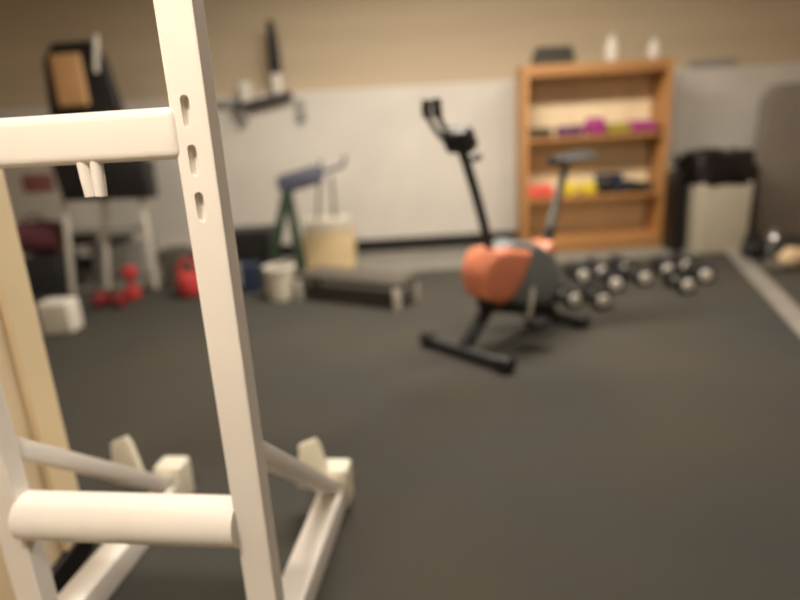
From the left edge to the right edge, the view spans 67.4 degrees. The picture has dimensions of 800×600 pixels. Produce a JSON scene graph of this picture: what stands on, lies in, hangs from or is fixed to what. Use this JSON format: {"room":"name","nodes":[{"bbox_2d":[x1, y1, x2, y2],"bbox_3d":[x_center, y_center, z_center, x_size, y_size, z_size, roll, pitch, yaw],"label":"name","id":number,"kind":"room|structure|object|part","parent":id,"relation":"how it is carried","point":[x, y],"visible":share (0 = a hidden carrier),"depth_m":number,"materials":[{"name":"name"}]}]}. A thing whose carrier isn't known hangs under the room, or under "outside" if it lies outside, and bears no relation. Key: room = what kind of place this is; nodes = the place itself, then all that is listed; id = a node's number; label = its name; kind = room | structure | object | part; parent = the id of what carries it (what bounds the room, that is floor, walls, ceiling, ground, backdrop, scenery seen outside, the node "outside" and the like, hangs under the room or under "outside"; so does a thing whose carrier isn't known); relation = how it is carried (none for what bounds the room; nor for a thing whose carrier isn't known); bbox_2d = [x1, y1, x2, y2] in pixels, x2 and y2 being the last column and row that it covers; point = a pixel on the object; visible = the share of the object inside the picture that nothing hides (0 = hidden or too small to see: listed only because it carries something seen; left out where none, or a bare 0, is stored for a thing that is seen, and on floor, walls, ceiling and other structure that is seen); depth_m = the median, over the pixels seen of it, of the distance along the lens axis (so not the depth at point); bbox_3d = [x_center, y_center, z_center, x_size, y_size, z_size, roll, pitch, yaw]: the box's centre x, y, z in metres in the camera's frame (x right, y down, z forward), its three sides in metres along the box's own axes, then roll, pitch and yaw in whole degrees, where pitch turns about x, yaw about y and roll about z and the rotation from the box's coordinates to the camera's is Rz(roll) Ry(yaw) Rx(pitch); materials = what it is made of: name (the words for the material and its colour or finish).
{"room":"gym","nodes":[
{"label":"gym","id":0,"kind":"room"},
{"bbox_2d":[0,305,63,599],"bbox_3d":[-0.952,-0.160,0.026,0.120,2.499,2.571,-3,16,0],"label":"wall partition","id":1,"kind":"structure","parent":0,"point":[9,376],"depth_m":1.35,"materials":[{"name":"beige paint"}]},
{"bbox_2d":[0,169,78,550],"bbox_3d":[-0.909,-0.542,1.214,0.016,2.420,0.100,-3,16,0],"label":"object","id":2,"kind":"structure","parent":1,"relation":"attached to","point":[17,304],"depth_m":1.40,"materials":[{"name":"beige wood"}]},
{"bbox_2d":[51,542,93,594],"bbox_3d":[-0.815,0.999,0.372,0.020,0.070,2.583,-3,16,0],"label":"baseboard","id":3,"kind":"structure","parent":1,"relation":"attached to","point":[69,563],"depth_m":1.50,"materials":[{"name":"black plastic"}]},
{"bbox_2d":[302,214,356,268],"bbox_3d":[-0.549,-0.454,4.716,0.382,0.385,0.260,-3,16,0],"label":"tote bag","id":4,"kind":"object","parent":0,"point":[330,241],"visible":0.93,"depth_m":4.59,"materials":[{"name":"beige fabric"}]},
{"bbox_3d":[-0.558,-0.595,4.675,0.355,0.090,0.250,-3,16,0],"label":"lid","id":5,"kind":"part","parent":4,"relation":"part of","materials":[{"name":"beige fabric"}]},
{"bbox_2d":[0,0,799,109],"bbox_3d":[-0.104,-1.744,5.084,9.200,2.600,0.100,-3,16,0],"label":"wall","id":6,"kind":"structure","parent":0,"point":[324,45],"depth_m":4.92,"materials":[{"name":"beige paint"}]},
{"bbox_2d":[0,62,799,257],"bbox_3d":[-0.066,-1.109,5.156,9.200,1.362,0.120,-3,16,0],"label":"wall","id":7,"kind":"structure","parent":0,"point":[397,179],"depth_m":5.06,"materials":[{"name":"white paint"}]},
{"bbox_2d":[21,173,55,192],"bbox_3d":[-3.057,-0.989,5.068,0.260,0.150,0.012,-3,16,0],"label":"wall sign","id":8,"kind":"object","parent":7,"relation":"attached to","point":[44,182],"visible":1,"depth_m":5.06,"materials":[{"name":"red"}]},
{"bbox_2d":[217,91,293,121],"bbox_3d":[-1.219,-1.565,4.877,0.708,0.215,0.120,-3,16,0],"label":"wall rail","id":9,"kind":"object","parent":7,"relation":"attached to","point":[242,107],"visible":0.8,"depth_m":4.82,"materials":[{"name":"metal"}]},
{"bbox_2d":[236,82,256,101],"bbox_3d":[-1.246,-1.679,4.850,0.144,0.150,0.124,-15,20,-35],"label":"cup","id":10,"kind":"object","parent":9,"relation":"on","point":[243,88],"visible":0.95,"depth_m":4.80,"materials":[{"name":"white ceramic"}]},
{"bbox_2d":[267,20,282,93],"bbox_3d":[-1.003,-1.929,4.775,0.096,0.550,0.096,-3,16,0],"label":"bottle","id":11,"kind":"object","parent":9,"relation":"on","point":[273,53],"visible":0.94,"depth_m":4.74,"materials":[{"name":"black plastic"}]},
{"bbox_2d":[78,231,515,268],"bbox_3d":[-0.029,-0.489,5.262,9.000,0.110,0.024,-3,16,0],"label":"baseboard","id":12,"kind":"structure","parent":7,"relation":"attached to","point":[473,239],"depth_m":5.25,"materials":[{"name":"black plastic"}]},
{"bbox_2d":[296,99,305,120],"bbox_3d":[-0.811,-1.559,4.923,0.070,0.170,0.050,-3,16,0],"label":"wall bracket","id":13,"kind":"object","parent":7,"relation":"attached to","point":[300,103],"visible":1,"depth_m":4.90,"materials":[{"name":"grey plastic"}]},
{"bbox_2d":[689,59,736,68],"bbox_3d":[2.581,-1.949,4.956,0.360,0.060,0.090,-3,16,0],"label":"tray","id":14,"kind":"object","parent":7,"relation":"on","point":[721,62],"visible":0.91,"depth_m":4.91,"materials":[{"name":"grey plastic"}]},
{"bbox_2d":[33,236,799,599],"bbox_3d":[0.040,0.681,1.606,9.400,0.112,7.900,-3,16,0],"label":"floor","id":15,"kind":"structure","parent":0,"point":[649,450],"depth_m":2.15,"materials":[{"name":"black rubber"}]},
{"bbox_2d":[24,249,82,295],"bbox_3d":[-2.586,-0.207,4.474,0.257,0.279,0.300,-3,16,0],"label":"crate","id":16,"kind":"object","parent":15,"relation":"on","point":[47,273],"visible":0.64,"depth_m":4.35,"materials":[{"name":"plastic"}]},
{"bbox_2d":[16,215,64,253],"bbox_3d":[-2.632,-0.482,4.393,0.300,0.297,0.250,-3,16,0],"label":"duffel bag","id":17,"kind":"object","parent":16,"relation":"on","point":[41,236],"visible":0.92,"depth_m":4.31,"materials":[{"name":"red fabric"}]},
{"bbox_2d":[36,296,83,334],"bbox_3d":[-1.979,0.090,3.498,0.181,0.190,0.140,-3,16,0],"label":"block","id":18,"kind":"object","parent":15,"relation":"on","point":[58,315],"visible":1,"depth_m":3.44,"materials":[{"name":"plastic"}]},
{"bbox_2d":[43,34,158,293],"bbox_3d":[-2.091,-0.899,4.165,0.726,1.726,0.190,-3,16,0],"label":"machine","id":19,"kind":"object","parent":15,"relation":"on","point":[79,78],"visible":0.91,"depth_m":4.07,"materials":[{"name":"black metal"}]},
{"bbox_3d":[-2.367,-0.406,4.278,0.118,0.748,0.030,-3,16,0],"label":"leg","id":20,"kind":"part","parent":19,"relation":"part of","materials":[{"name":"white plastic"}]},
{"bbox_3d":[-2.110,-1.322,4.103,0.628,0.827,0.070,-3,16,0],"label":"panel","id":21,"kind":"part","parent":19,"relation":"part of","materials":[{"name":"black plastic"}]},
{"bbox_3d":[-2.001,-1.622,3.950,0.078,0.231,0.033,-3,16,0],"label":"handle","id":22,"kind":"part","parent":19,"relation":"part of","materials":[{"name":"white plastic"}]},
{"bbox_3d":[-2.046,-0.842,4.172,0.644,0.292,0.170,-3,16,0],"label":"seat","id":23,"kind":"part","parent":19,"relation":"part of","materials":[{"name":"black leather"}]},
{"bbox_3d":[-2.146,-0.435,4.377,0.143,0.725,0.030,-3,16,0],"label":"leg","id":24,"kind":"part","parent":19,"relation":"part of","materials":[{"name":"white plastic"}]},
{"bbox_3d":[-1.795,-0.424,4.282,0.037,0.714,0.030,-3,16,0],"label":"leg","id":25,"kind":"part","parent":19,"relation":"part of","materials":[{"name":"white plastic"}]},
{"bbox_2d":[93,291,127,307],"bbox_3d":[-1.912,-0.004,3.963,0.200,0.100,0.116,-1,16,8],"label":"dumbbell","id":26,"kind":"object","parent":15,"relation":"on","point":[101,299],"visible":1,"depth_m":3.94,"materials":[{"name":"red plastic"}]},
{"bbox_3d":[-1.912,-0.004,3.963,0.104,0.041,0.042,-1,16,8],"label":"handle","id":27,"kind":"part","parent":26,"relation":"part of","materials":[{"name":"red plastic"}]},
{"bbox_2d":[87,237,158,277],"bbox_3d":[-2.254,-0.351,4.930,0.444,0.261,0.300,-3,16,0],"label":"tub","id":28,"kind":"object","parent":15,"relation":"on","point":[134,252],"visible":0.72,"depth_m":4.80,"materials":[{"name":"plastic"}]},
{"bbox_2d":[70,233,98,245],"bbox_3d":[-2.562,-0.498,4.871,0.180,0.090,0.160,-3,16,0],"label":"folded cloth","id":29,"kind":"object","parent":28,"relation":"on","point":[86,238],"visible":0.79,"depth_m":4.80,"materials":[{"name":"black fabric"}]},
{"bbox_2d":[109,233,133,243],"bbox_3d":[-2.279,-0.500,4.875,0.170,0.060,0.160,-3,16,0],"label":"folded cloth","id":30,"kind":"object","parent":28,"relation":"on","point":[123,237],"visible":0.79,"depth_m":4.81,"materials":[{"name":"fabric"}]},
{"bbox_2d":[120,265,141,299],"bbox_3d":[-1.848,-0.120,4.126,0.102,0.225,0.102,3,18,22],"label":"dumbbell","id":31,"kind":"object","parent":15,"relation":"on","point":[129,272],"visible":0.97,"depth_m":4.10,"materials":[{"name":"red plastic"}]},
{"bbox_3d":[-1.848,-0.120,4.126,0.044,0.085,0.043,-3,16,0],"label":"handle","id":32,"kind":"part","parent":31,"relation":"part of","materials":[{"name":"red plastic"}]},
{"bbox_2d":[159,245,193,287],"bbox_3d":[-1.645,-0.251,4.438,0.170,0.276,0.200,-3,16,0],"label":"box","id":33,"kind":"object","parent":15,"relation":"on","point":[169,256],"visible":0.74,"depth_m":4.34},
{"bbox_2d":[0,0,353,599],"bbox_3d":[-0.603,-0.252,1.117,0.716,2.025,0.918,-1,16,8],"label":"rack","id":34,"kind":"object","parent":15,"relation":"on","point":[188,131],"visible":1,"depth_m":1.10,"materials":[{"name":"white metal"}]},
{"bbox_3d":[-0.808,0.481,1.780,0.105,0.170,0.020,-1,16,8],"label":"peg plate","id":35,"kind":"part","parent":34,"relation":"part of","materials":[{"name":"beige plastic"}]},
{"bbox_3d":[-0.243,0.470,1.704,0.105,0.170,0.020,-1,16,8],"label":"peg plate","id":36,"kind":"part","parent":34,"relation":"part of","materials":[{"name":"beige plastic"}]},
{"bbox_2d":[176,258,198,297],"bbox_3d":[-1.435,-0.158,4.097,0.200,0.265,0.198,-3,16,0],"label":"kettlebell","id":37,"kind":"object","parent":15,"relation":"on","point":[186,282],"visible":0.62,"depth_m":4.04,"materials":[{"name":"red plastic"}]},
{"bbox_3d":[-1.439,-0.223,4.078,0.161,0.129,0.030,-3,16,0],"label":"handle","id":38,"kind":"part","parent":37,"relation":"part of","materials":[{"name":"red plastic"}]},
{"bbox_2d":[240,261,262,292],"bbox_3d":[-1.022,-0.160,4.133,0.122,0.202,0.100,-3,16,0],"label":"tub","id":39,"kind":"object","parent":15,"relation":"on","point":[251,276],"visible":1,"depth_m":4.09,"materials":[{"name":"blue plastic"}]},
{"bbox_2d":[234,224,274,276],"bbox_3d":[-1.126,-0.375,4.609,0.328,0.359,0.270,-3,16,0],"label":"crate","id":40,"kind":"object","parent":15,"relation":"on","point":[254,242],"visible":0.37,"depth_m":4.48,"materials":[{"name":"plastic"}]},
{"bbox_3d":[-1.135,-0.532,4.563,0.328,0.030,0.270,-3,16,0],"label":"lid","id":41,"kind":"part","parent":40,"relation":"part of","materials":[{"name":"plastic"}]},
{"bbox_2d":[262,262,294,301],"bbox_3d":[-0.779,-0.118,3.906,0.208,0.222,0.208,-3,16,0],"label":"bucket","id":42,"kind":"object","parent":15,"relation":"on","point":[279,276],"visible":1,"depth_m":3.84,"materials":[{"name":"white plastic"}]},
{"bbox_2d":[264,156,346,286],"bbox_3d":[-0.666,-0.554,4.237,0.653,0.874,0.268,-3,16,0],"label":"stand","id":43,"kind":"object","parent":15,"relation":"on","point":[287,183],"visible":0.91,"depth_m":4.15,"materials":[{"name":"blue metal"}]},
{"bbox_3d":[-0.862,-0.445,4.192,0.264,0.713,0.048,-10,17,-21],"label":"leg","id":44,"kind":"part","parent":43,"relation":"part of","materials":[{"name":"metal"}]},
{"bbox_3d":[-0.865,-0.482,4.319,0.270,0.713,0.048,4,18,24],"label":"leg","id":45,"kind":"part","parent":43,"relation":"part of","materials":[{"name":"metal"}]},
{"bbox_3d":[-0.740,-0.453,4.192,0.048,0.705,0.138,-12,18,-27],"label":"leg","id":46,"kind":"part","parent":43,"relation":"part of","materials":[{"name":"green metal"}]},
{"bbox_3d":[-0.742,-0.490,4.319,0.048,0.705,0.152,4,18,23],"label":"leg","id":47,"kind":"part","parent":43,"relation":"part of","materials":[{"name":"metal"}]},
{"bbox_3d":[-0.563,-0.754,4.170,0.086,0.426,0.017,-3,16,0],"label":"hanging rod","id":48,"kind":"part","parent":43,"relation":"part of","materials":[{"name":"plastic"}]},
{"bbox_3d":[-0.467,-0.717,4.183,0.020,0.291,0.017,-3,16,0],"label":"hanging rod","id":49,"kind":"part","parent":43,"relation":"part of","materials":[{"name":"plastic"}]},
{"bbox_3d":[-0.452,-0.929,4.121,0.181,0.115,0.028,-3,16,0],"label":"arm","id":50,"kind":"part","parent":43,"relation":"part of","materials":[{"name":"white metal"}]},
{"bbox_2d":[294,266,418,310],"bbox_3d":[-0.278,-0.083,3.773,0.781,0.172,0.255,6,19,29],"label":"bench","id":51,"kind":"object","parent":15,"relation":"on","point":[319,274],"visible":1,"depth_m":3.70,"materials":[{"name":"plastic"}]},
{"bbox_3d":[-0.644,-0.067,3.861,0.035,0.135,0.035,6,19,29],"label":"leg","id":52,"kind":"part","parent":51,"relation":"part of","materials":[{"name":"white plastic"}]},
{"bbox_3d":[-0.017,-0.003,3.514,0.035,0.135,0.035,6,19,29],"label":"leg","id":53,"kind":"part","parent":51,"relation":"part of","materials":[{"name":"white plastic"}]},
{"bbox_3d":[0.091,-0.063,3.696,0.035,0.135,0.035,6,19,29],"label":"leg","id":54,"kind":"part","parent":51,"relation":"part of","materials":[{"name":"white plastic"}]},
{"bbox_2d":[419,98,597,372],"bbox_3d":[0.550,-0.364,2.842,1.097,1.137,0.540,-17,21,-39],"label":"exercise bike","id":55,"kind":"object","parent":15,"relation":"on","point":[509,276],"visible":1,"depth_m":2.76,"materials":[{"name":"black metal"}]},
{"bbox_3d":[0.326,-0.451,2.618,0.218,0.498,0.042,-17,21,-39],"label":"handlebar post","id":56,"kind":"part","parent":55,"relation":"part of","materials":[{"name":"plastic"}]},
{"bbox_3d":[0.317,-0.611,2.572,0.070,0.040,0.036,-17,21,-39],"label":"tension knob","id":57,"kind":"part","parent":55,"relation":"part of","materials":[{"name":"plastic"}]},
{"bbox_3d":[0.379,0.093,2.796,0.264,0.238,0.050,-17,21,-39],"label":"frame","id":58,"kind":"part","parent":55,"relation":"part of","materials":[{"name":"black plastic"}]},
{"bbox_3d":[0.734,-0.015,3.092,0.217,0.234,0.050,-17,21,-39],"label":"frame","id":59,"kind":"part","parent":55,"relation":"part of","materials":[{"name":"black metal"}]},
{"bbox_3d":[0.785,-0.467,3.031,0.205,0.421,0.038,-17,21,-39],"label":"seat post","id":60,"kind":"part","parent":55,"relation":"part of","materials":[{"name":"grey metal"}]},
{"bbox_3d":[0.844,-0.718,3.024,0.270,0.059,0.231,-17,21,-39],"label":"seat","id":61,"kind":"part","parent":55,"relation":"part of","materials":[{"name":"plastic"}]},
{"bbox_2d":[554,282,582,307],"bbox_3d":[0.952,-0.029,3.447,0.112,0.112,0.228,-8,17,-14],"label":"dumbbell","id":62,"kind":"object","parent":15,"relation":"on","point":[570,297],"visible":0.87,"depth_m":3.36,"materials":[{"name":"metal"}]},
{"bbox_2d":[564,261,590,282],"bbox_3d":[1.163,-0.186,3.940,0.112,0.112,0.228,-5,16,-6],"label":"dumbbell","id":63,"kind":"object","parent":15,"relation":"on","point":[580,273],"visible":1,"depth_m":3.86,"materials":[{"name":"metal"}]},
{"bbox_2d":[516,56,673,252],"bbox_3d":[1.508,-1.122,4.767,1.111,1.426,0.300,-3,16,0],"label":"bookshelf","id":64,"kind":"object","parent":15,"relation":"on","point":[551,96],"visible":0.86,"depth_m":4.80,"materials":[{"name":"orange wood"}]},
{"bbox_3d":[0.970,-1.090,4.767,0.035,1.426,0.300,-3,16,0],"label":"panel","id":65,"kind":"part","parent":64,"relation":"part of","materials":[{"name":"orange wood"}]},
{"bbox_2d":[528,184,540,197],"bbox_3d":[1.056,-0.867,4.782,0.106,0.092,0.170,-3,16,0],"label":"dumbbell","id":66,"kind":"object","parent":64,"relation":"on","point":[534,191],"visible":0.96,"depth_m":4.70,"materials":[{"name":"red rubber"}]},
{"bbox_2d":[529,128,540,138],"bbox_3d":[1.032,-1.295,4.656,0.088,0.076,0.170,-3,16,0],"label":"dumbbell","id":67,"kind":"object","parent":64,"relation":"on","point":[533,132],"visible":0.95,"depth_m":4.58,"materials":[{"name":"green rubber"}]},
{"bbox_2d":[539,128,552,137],"bbox_3d":[1.128,-1.299,4.657,0.084,0.073,0.170,-3,16,0],"label":"dumbbell","id":68,"kind":"object","parent":64,"relation":"on","point":[545,132],"visible":0.98,"depth_m":4.58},
{"bbox_2d":[539,184,554,197],"bbox_3d":[1.163,-0.873,4.782,0.106,0.092,0.170,-3,16,0],"label":"dumbbell","id":69,"kind":"object","parent":64,"relation":"on","point":[547,190],"visible":0.97,"depth_m":4.71,"materials":[{"name":"red rubber"}]},
{"bbox_2d":[531,45,574,64],"bbox_3d":[1.153,-1.840,4.520,0.300,0.126,0.150,-3,16,0],"label":"tray","id":70,"kind":"object","parent":64,"relation":"on","point":[559,54],"visible":0.97,"depth_m":4.46,"materials":[{"name":"plastic"}]},
{"bbox_2d":[554,126,569,136],"bbox_3d":[1.258,-1.308,4.656,0.088,0.076,0.170,-3,16,0],"label":"dumbbell","id":71,"kind":"object","parent":64,"relation":"on","point":[563,131],"visible":1,"depth_m":4.58,"materials":[{"name":"purple rubber"}]},
{"bbox_2d":[563,182,578,195],"bbox_3d":[1.348,-0.886,4.781,0.112,0.097,0.170,-3,16,0],"label":"dumbbell","id":72,"kind":"object","parent":64,"relation":"on","point":[570,189],"visible":0.94,"depth_m":4.70,"materials":[{"name":"yellow rubber"}]},
{"bbox_2d":[569,125,583,135],"bbox_3d":[1.362,-1.316,4.655,0.092,0.080,0.170,-3,16,0],"label":"dumbbell","id":73,"kind":"object","parent":64,"relation":"on","point":[575,130],"visible":1,"depth_m":4.58,"materials":[{"name":"purple rubber"}]},
{"bbox_2d":[578,181,596,194],"bbox_3d":[1.494,-0.893,4.782,0.106,0.092,0.170,-3,16,0],"label":"dumbbell","id":74,"kind":"object","parent":64,"relation":"on","point":[586,187],"visible":1,"depth_m":4.71,"materials":[{"name":"yellow rubber"}]},
{"bbox_3d":[1.505,-1.161,4.903,1.040,1.326,0.012,-3,16,0],"label":"panel","id":75,"kind":"part","parent":64,"relation":"part of","materials":[{"name":"brown wood"}]},
{"bbox_3d":[1.524,-0.847,4.839,1.040,0.030,0.280,-3,16,0],"label":"shelf","id":76,"kind":"part","parent":64,"relation":"part of","materials":[{"name":"orange wood"}]},
{"bbox_2d":[583,117,606,134],"bbox_3d":[1.507,-1.347,4.649,0.146,0.126,0.170,-3,16,0],"label":"dumbbell","id":77,"kind":"object","parent":64,"relation":"on","point":[597,125],"visible":1,"depth_m":4.57,"materials":[{"name":"pink rubber"}]},
{"bbox_3d":[1.498,-1.282,4.712,1.040,0.030,0.280,-3,16,0],"label":"shelf","id":78,"kind":"part","parent":64,"relation":"part of","materials":[{"name":"orange wood"}]},
{"bbox_3d":[1.470,-1.762,4.579,1.040,0.085,0.300,-3,16,0],"label":"panel","id":79,"kind":"part","parent":64,"relation":"part of","materials":[{"name":"orange wood"}]},
{"bbox_2d":[594,180,611,193],"bbox_3d":[1.609,-0.902,4.781,0.112,0.097,0.170,-3,16,0],"label":"dumbbell","id":80,"kind":"object","parent":64,"relation":"on","point":[603,187],"visible":0.98,"depth_m":4.71,"materials":[{"name":"black plastic"}]},
{"bbox_2d":[604,34,618,60],"bbox_3d":[1.590,-1.895,4.511,0.100,0.190,0.100,-3,16,0],"label":"bottle","id":81,"kind":"object","parent":64,"relation":"on","point":[611,47],"visible":0.84,"depth_m":4.48,"materials":[{"name":"white plastic"}]},
{"bbox_2d":[604,123,619,133],"bbox_3d":[1.635,-1.332,4.655,0.092,0.080,0.170,-3,16,0],"label":"dumbbell","id":82,"kind":"object","parent":64,"relation":"on","point":[612,128],"visible":0.97,"depth_m":4.58,"materials":[{"name":"yellow rubber"}]},
{"bbox_2d":[609,179,627,192],"bbox_3d":[1.727,-0.912,4.780,0.120,0.104,0.170,-3,16,0],"label":"dumbbell","id":83,"kind":"object","parent":64,"relation":"on","point":[618,185],"visible":0.96,"depth_m":4.70,"materials":[{"name":"rubber"}]},
{"bbox_2d":[594,173,623,179],"bbox_3d":[1.655,-0.980,4.759,0.200,0.044,0.120,-3,16,0],"label":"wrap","id":84,"kind":"object","parent":83,"relation":"on","point":[604,176],"visible":1,"depth_m":4.70,"materials":[{"name":"black fabric"}]},
{"bbox_2d":[615,122,630,132],"bbox_3d":[1.720,-1.337,4.655,0.092,0.080,0.170,-3,16,0],"label":"dumbbell","id":85,"kind":"object","parent":64,"relation":"on","point":[625,127],"visible":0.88,"depth_m":4.58,"materials":[{"name":"yellow rubber"}]},
{"bbox_2d":[625,179,641,191],"bbox_3d":[1.846,-0.911,4.782,0.100,0.087,0.170,-3,16,0],"label":"dumbbell","id":86,"kind":"object","parent":64,"relation":"on","point":[633,186],"visible":0.95,"depth_m":4.71,"materials":[{"name":"black plastic"}]},
{"bbox_2d":[627,120,643,132],"bbox_3d":[1.812,-1.346,4.655,0.100,0.087,0.170,-3,16,0],"label":"dumbbell","id":87,"kind":"object","parent":64,"relation":"on","point":[636,126],"visible":0.87,"depth_m":4.58,"materials":[{"name":"pink rubber"}]},
{"bbox_2d":[639,181,652,191],"bbox_3d":[1.950,-0.909,4.785,0.080,0.069,0.170,-3,16,0],"label":"dumbbell","id":88,"kind":"object","parent":64,"relation":"on","point":[646,186],"visible":0.9,"depth_m":4.71,"materials":[{"name":"black plastic"}]},
{"bbox_2d":[641,120,655,131],"bbox_3d":[1.909,-1.350,4.655,0.096,0.083,0.170,-3,16,0],"label":"dumbbell","id":89,"kind":"object","parent":64,"relation":"on","point":[649,125],"visible":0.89,"depth_m":4.58,"materials":[{"name":"rubber"}]},
{"bbox_2d":[647,37,659,57],"bbox_3d":[1.910,-1.895,4.517,0.080,0.150,0.080,-3,16,0],"label":"bottle","id":90,"kind":"object","parent":64,"relation":"on","point":[653,48],"visible":0.89,"depth_m":4.49,"materials":[{"name":"white plastic"}]},
{"bbox_2d":[653,125,662,130],"bbox_3d":[1.987,-1.335,4.661,0.048,0.042,0.170,-3,16,0],"label":"dumbbell","id":91,"kind":"object","parent":64,"relation":"on","point":[658,127],"visible":0.65,"depth_m":4.58,"materials":[{"name":"rubber"}]},
{"bbox_3d":[2.045,-1.154,4.767,0.035,1.426,0.300,-3,16,0],"label":"panel","id":92,"kind":"part","parent":64,"relation":"part of","materials":[{"name":"orange wood"}]},
{"bbox_2d":[582,257,608,278],"bbox_3d":[1.306,-0.213,4.005,0.112,0.112,0.228,-5,16,-6],"label":"dumbbell","id":93,"kind":"object","parent":15,"relation":"on","point":[595,266],"visible":0.82,"depth_m":3.93,"materials":[{"name":"metal"}]},
{"bbox_2d":[580,282,611,309],"bbox_3d":[1.108,-0.024,3.400,0.112,0.112,0.228,-5,16,-5],"label":"dumbbell","id":94,"kind":"object","parent":15,"relation":"on","point":[601,299],"visible":0.98,"depth_m":3.32,"materials":[{"name":"metal"}]},
{"bbox_2d":[599,267,624,291],"bbox_3d":[1.308,-0.126,3.707,0.112,0.112,0.228,-2,16,6],"label":"dumbbell","id":95,"kind":"object","parent":15,"relation":"on","point":[613,281],"visible":1,"depth_m":3.62,"materials":[{"name":"metal"}]},
{"bbox_2d":[607,254,631,275],"bbox_3d":[1.482,-0.234,4.041,0.112,0.112,0.228,-4,16,-3],"label":"dumbbell","id":96,"kind":"object","parent":15,"relation":"on","point":[617,262],"visible":0.75,"depth_m":4.07,"materials":[{"name":"metal"}]},
{"bbox_2d":[622,263,652,285],"bbox_3d":[1.500,-0.164,3.796,0.112,0.112,0.228,-5,16,-6],"label":"dumbbell","id":97,"kind":"object","parent":15,"relation":"on","point":[642,276],"visible":1,"depth_m":3.72,"materials":[{"name":"metal"}]},
{"bbox_2d":[650,255,675,275],"bbox_3d":[1.733,-0.225,3.957,0.112,0.112,0.228,-2,16,6],"label":"dumbbell","id":98,"kind":"object","parent":15,"relation":"on","point":[660,264],"visible":0.91,"depth_m":3.88,"materials":[{"name":"metal"}]},
{"bbox_2d":[662,154,688,251],"bbox_3d":[2.113,-0.745,4.605,0.093,0.727,0.200,-3,16,0],"label":"sack","id":99,"kind":"object","parent":15,"relation":"on","point":[676,186],"visible":1,"depth_m":4.55,"materials":[{"name":"plastic"}]},
{"bbox_2d":[662,269,695,293],"bbox_3d":[1.666,-0.113,3.591,0.112,0.112,0.228,-5,16,-6],"label":"dumbbell","id":100,"kind":"object","parent":15,"relation":"on","point":[672,278],"visible":1,"depth_m":3.52,"materials":[{"name":"metal"}]},
{"bbox_2d":[668,251,692,273],"bbox_3d":[1.887,-0.253,4.023,0.112,0.112,0.228,-2,16,5],"label":"dumbbell","id":101,"kind":"object","parent":15,"relation":"on","point":[680,259],"visible":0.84,"depth_m":3.95,"materials":[{"name":"metal"}]},
{"bbox_2d":[685,259,713,282],"bbox_3d":[1.885,-0.182,3.780,0.112,0.112,0.228,-2,16,5],"label":"dumbbell","id":102,"kind":"object","parent":15,"relation":"on","point":[703,273],"visible":1,"depth_m":3.70,"materials":[{"name":"metal"}]},
{"bbox_2d":[682,147,755,253],"bbox_3d":[2.385,-0.758,4.548,0.428,0.753,0.381,-3,16,0],"label":"trash bin","id":103,"kind":"object","parent":15,"relation":"on","point":[720,183],"visible":0.91,"depth_m":4.40,"materials":[{"name":"grey plastic"}]},
{"bbox_2d":[740,230,762,258],"bbox_3d":[2.477,-0.392,4.219,0.144,0.201,0.144,-3,16,0],"label":"kettlebell","id":104,"kind":"object","parent":15,"relation":"on","point":[750,249],"visible":1,"depth_m":4.19,"materials":[{"name":"black metal"}]},
{"bbox_3d":[2.474,-0.439,4.205,0.130,0.104,0.024,-3,16,0],"label":"handle","id":105,"kind":"part","parent":104,"relation":"part of","materials":[{"name":"black metal"}]},
{"bbox_2d":[747,164,759,240],"bbox_3d":[2.626,-0.688,4.479,0.044,0.630,0.030,-3,16,0],"label":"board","id":106,"kind":"object","parent":15,"relation":"on","point":[757,167],"visible":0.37,"depth_m":4.45,"materials":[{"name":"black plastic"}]},
{"bbox_2d":[724,250,799,335],"bbox_3d":[1.473,0.585,1.457,0.114,0.016,7.202,2,17,18],"label":"trim","id":107,"kind":"structure","parent":15,"relation":"on","point":[776,297],"depth_m":3.48,"materials":[{"name":"grey metal"}]},
{"bbox_2d":[763,230,781,259],"bbox_3d":[2.584,-0.383,4.160,0.100,0.204,0.100,-3,16,0],"label":"bottle","id":108,"kind":"object","parent":15,"relation":"on","point":[772,245],"visible":0.86,"depth_m":4.13,"materials":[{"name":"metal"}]},
{"bbox_2d":[764,259,784,271],"bbox_3d":[2.421,-0.224,3.879,0.076,0.090,0.152,-3,16,0],"label":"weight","id":109,"kind":"object","parent":15,"relation":"on","point":[771,264],"visible":1,"depth_m":3.84,"materials":[{"name":"metal"}]},
{"bbox_2d":[752,83,799,238],"bbox_3d":[3.233,-1.089,4.703,0.900,1.180,0.090,-3,16,0],"label":"mat","id":110,"kind":"object","parent":15,"relation":"on","point":[777,142],"visible":0.89,"depth_m":4.66,"materials":[{"name":"grey rubber"}]},
{"bbox_2d":[776,247,799,269],"bbox_3d":[2.545,-0.270,3.882,0.199,0.148,0.148,-3,16,0],"label":"cloth","id":111,"kind":"object","parent":15,"relation":"on","point":[790,256],"visible":0.9,"depth_m":3.84,"materials":[{"name":"beige fabric"}]}
]}

